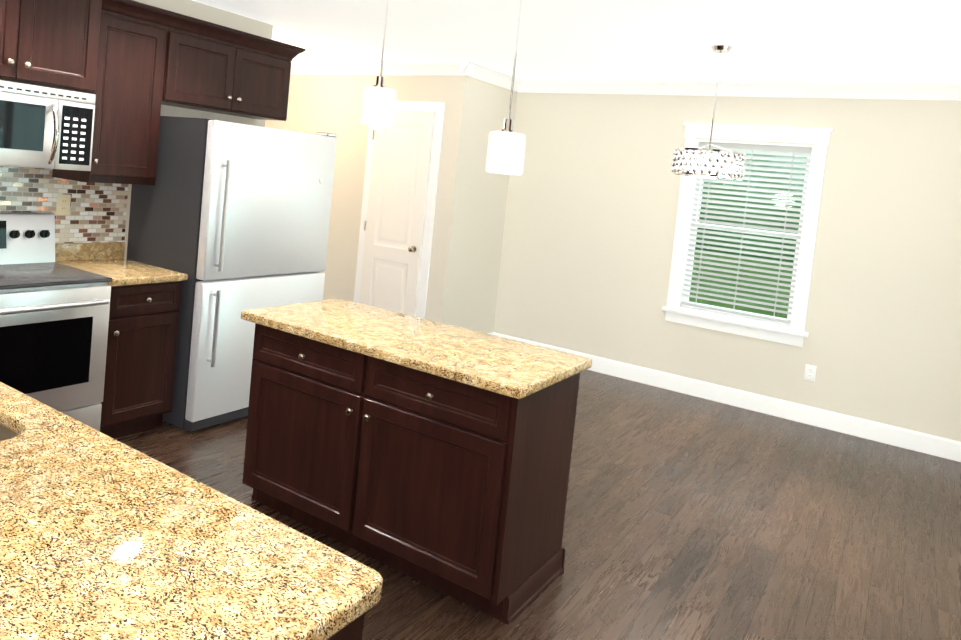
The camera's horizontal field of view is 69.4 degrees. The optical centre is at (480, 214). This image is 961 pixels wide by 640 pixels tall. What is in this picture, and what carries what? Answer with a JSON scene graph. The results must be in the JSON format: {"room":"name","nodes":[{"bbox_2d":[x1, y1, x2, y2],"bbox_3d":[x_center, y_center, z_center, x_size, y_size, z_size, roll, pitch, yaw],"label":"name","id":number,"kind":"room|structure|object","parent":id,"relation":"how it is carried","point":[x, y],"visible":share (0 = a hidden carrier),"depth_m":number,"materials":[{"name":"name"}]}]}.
{"room":"kitchen","nodes":[
{"label":"kitchen","id":0,"kind":"room"},
{"bbox_2d":[124,0,272,258],"bbox_3d":[-3.216,-0.209,4.247,1.740,2.580,3.170,7,3,32],"label":"wall","id":1,"kind":"structure","parent":0,"point":[197,10],"depth_m":4.62,"materials":[{"name":"beige paint"}]},
{"bbox_2d":[0,0,107,95],"bbox_3d":[-2.361,-1.001,3.413,0.404,0.682,0.782,7,3,32],"label":"upper cabinet","id":2,"kind":"object","parent":1,"relation":"attached to","point":[59,44],"depth_m":3.46,"materials":[{"name":"brown wood"}]},
{"bbox_2d":[0,80,95,170],"bbox_3d":[-2.390,-0.453,3.428,0.458,0.406,0.774,7,3,32],"label":"microwave","id":3,"kind":"object","parent":2,"relation":"attached to","point":[46,127],"visible":1,"depth_m":3.46,"materials":[{"name":"grey metal"}]},
{"bbox_2d":[0,166,127,242],"bbox_3d":[-2.760,-0.030,3.365,0.001,0.596,2.164,7,3,32],"label":"tile backsplash","id":4,"kind":"structure","parent":1,"relation":"attached to","point":[98,211],"depth_m":4.00,"materials":[{"name":"tile"}]},
{"bbox_2d":[56,194,70,214],"bbox_3d":[-2.376,-0.056,3.953,0.009,0.118,0.075,7,3,32],"label":"outlet","id":5,"kind":"object","parent":4,"relation":"attached to","point":[63,204],"visible":1,"depth_m":3.95,"materials":[{"name":"beige plastic"}]},
{"bbox_2d":[52,0,171,183],"bbox_3d":[-2.102,-0.708,3.965,0.319,0.979,0.427,7,3,32],"label":"upper cabinet","id":6,"kind":"object","parent":1,"relation":"attached to","point":[132,65],"depth_m":3.90,"materials":[{"name":"brown wood"}]},
{"bbox_2d":[168,12,295,120],"bbox_3d":[-1.712,-0.934,4.536,0.319,0.514,0.950,7,3,32],"label":"upper cabinet","id":7,"kind":"object","parent":1,"relation":"attached to","point":[216,68],"depth_m":4.41,"materials":[{"name":"brown wood"}]},
{"bbox_2d":[265,75,516,333],"bbox_3d":[-1.003,-0.138,7.072,2.480,2.580,1.070,7,3,32],"label":"wall","id":8,"kind":"structure","parent":0,"point":[468,231],"depth_m":6.42,"materials":[{"name":"beige paint"}]},
{"bbox_2d":[290,61,477,76],"bbox_3d":[-1.154,-1.368,6.499,2.562,0.104,0.082,7,3,32],"label":"crown molding","id":9,"kind":"structure","parent":8,"relation":"attached to","point":[467,68],"depth_m":6.30,"materials":[{"name":"white wood"}]},
{"bbox_2d":[353,101,444,318],"bbox_3d":[-0.791,0.097,6.240,0.830,2.240,0.104,7,3,32],"label":"door","id":10,"kind":"structure","parent":8,"relation":"attached to","point":[398,208],"depth_m":6.21,"materials":[{"name":"white wood"}]},
{"bbox_2d":[472,65,521,91],"bbox_3d":[0.128,-1.228,6.222,0.082,0.104,0.780,7,3,32],"label":"crown molding","id":11,"kind":"structure","parent":8,"relation":"attached to","point":[485,74],"depth_m":6.26,"materials":[{"name":"white wood"}]},
{"bbox_2d":[115,370,960,639],"bbox_3d":[-1.535,1.407,2.469,7.210,0.120,9.480,7,3,32],"label":"floor","id":12,"kind":"structure","parent":0,"point":[689,517],"depth_m":3.43,"materials":[{"name":"brown wood"}]},
{"bbox_2d":[0,212,111,430],"bbox_3d":[-2.375,0.616,3.408,0.723,1.190,0.778,7,3,32],"label":"range","id":13,"kind":"object","parent":12,"relation":"on","point":[54,320],"visible":0.9,"depth_m":3.42,"materials":[{"name":"silver metal"}]},
{"bbox_2d":[0,242,382,639],"bbox_3d":[-1.494,0.694,2.307,3.408,1.321,2.578,7,3,32],"label":"base cabinet","id":14,"kind":"object","parent":12,"relation":"on","point":[105,534],"visible":0.98,"depth_m":1.26,"materials":[{"name":"beige stone"}]},
{"bbox_2d":[127,116,336,431],"bbox_3d":[-1.593,0.321,4.484,0.813,1.818,0.960,7,3,32],"label":"fridge","id":15,"kind":"object","parent":12,"relation":"on","point":[231,220],"visible":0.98,"depth_m":4.09,"materials":[{"name":"grey metal"}]},
{"bbox_2d":[241,298,591,624],"bbox_3d":[-0.353,0.973,3.044,1.460,0.914,0.625,7,3,32],"label":"kitchen island","id":16,"kind":"object","parent":12,"relation":"on","point":[434,455],"visible":1,"depth_m":2.75,"materials":[{"name":"brown wood"}]},
{"bbox_2d":[192,0,960,83],"bbox_3d":[-1.271,-1.277,2.329,7.210,0.120,9.480,7,3,32],"label":"ceiling","id":17,"kind":"structure","parent":0,"point":[872,41],"depth_m":4.37,"materials":[{"name":"white paint"}]},
{"bbox_2d":[360,0,396,127],"bbox_3d":[-0.444,-0.793,3.196,0.156,0.769,0.156,7,3,32],"label":"pendant light","id":18,"kind":"object","parent":17,"relation":"hanging from","point":[378,104],"visible":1,"depth_m":3.15,"materials":[{"name":"white glass"}]},
{"bbox_2d":[485,0,526,175],"bbox_3d":[0.142,-0.632,2.828,0.156,0.938,0.156,7,3,32],"label":"pendant light","id":19,"kind":"object","parent":17,"relation":"hanging from","point":[506,148],"visible":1,"depth_m":2.79,"materials":[{"name":"white glass"}]},
{"bbox_2d":[671,44,745,179],"bbox_3d":[1.460,-0.642,4.337,0.444,0.816,0.444,7,3,32],"label":"chandelier","id":20,"kind":"object","parent":17,"relation":"hanging from","point":[706,164],"visible":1,"depth_m":4.22,"materials":[{"name":"silver metal"}]},
{"bbox_2d":[494,92,960,441],"bbox_3d":[2.051,0.234,5.682,4.770,2.580,0.160,7,3,32],"label":"wall","id":21,"kind":"structure","parent":0,"point":[590,223],"depth_m":5.45,"materials":[{"name":"beige paint"}]},
{"bbox_2d":[496,333,960,461],"bbox_3d":[1.936,1.455,5.639,4.330,0.135,0.014,7,3,32],"label":"baseboard","id":22,"kind":"structure","parent":21,"relation":"attached to","point":[893,435],"depth_m":5.39,"materials":[{"name":"white wood"}]},
{"bbox_2d":[522,80,960,100],"bbox_3d":[2.158,-0.990,5.484,4.330,0.104,0.082,7,3,32],"label":"crown molding","id":23,"kind":"structure","parent":21,"relation":"attached to","point":[924,91],"depth_m":5.46,"materials":[{"name":"white wood"}]},
{"bbox_2d":[661,123,832,346],"bbox_3d":[2.128,0.125,5.602,1.130,1.670,0.215,7,3,32],"label":"window","id":24,"kind":"structure","parent":21,"relation":"in","point":[793,333],"depth_m":5.52,"materials":[{"name":"white wood"}]},
{"bbox_2d":[681,142,811,323],"bbox_3d":[2.121,0.121,5.590,0.850,1.368,0.064,7,3,32],"label":"window blind","id":25,"kind":"object","parent":24,"relation":"attached to","point":[776,150],"visible":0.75,"depth_m":5.56,"materials":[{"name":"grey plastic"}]},
{"bbox_2d":[804,364,816,381],"bbox_3d":[2.511,1.205,5.282,0.075,0.118,0.009,7,3,32],"label":"outlet","id":26,"kind":"object","parent":21,"relation":"attached to","point":[810,373],"visible":1,"depth_m":5.28,"materials":[{"name":"white plastic"}]},
{"label":"outside","id":27,"kind":"structure","parent":0,"visible":0},
{"bbox_2d":[689,252,792,318],"bbox_3d":[3.522,1.888,6.441,60.000,0.001,36.000,7,3,32],"label":"ground","id":28,"kind":"structure","parent":27,"point":[751,310],"depth_m":15.88,"materials":[{"name":"green plant"}]},
{"bbox_2d":[695,151,806,262],"bbox_3d":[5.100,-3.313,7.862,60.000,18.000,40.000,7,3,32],"label":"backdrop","id":29,"kind":"structure","parent":27,"point":[754,240],"depth_m":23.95,"materials":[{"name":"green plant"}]}
]}

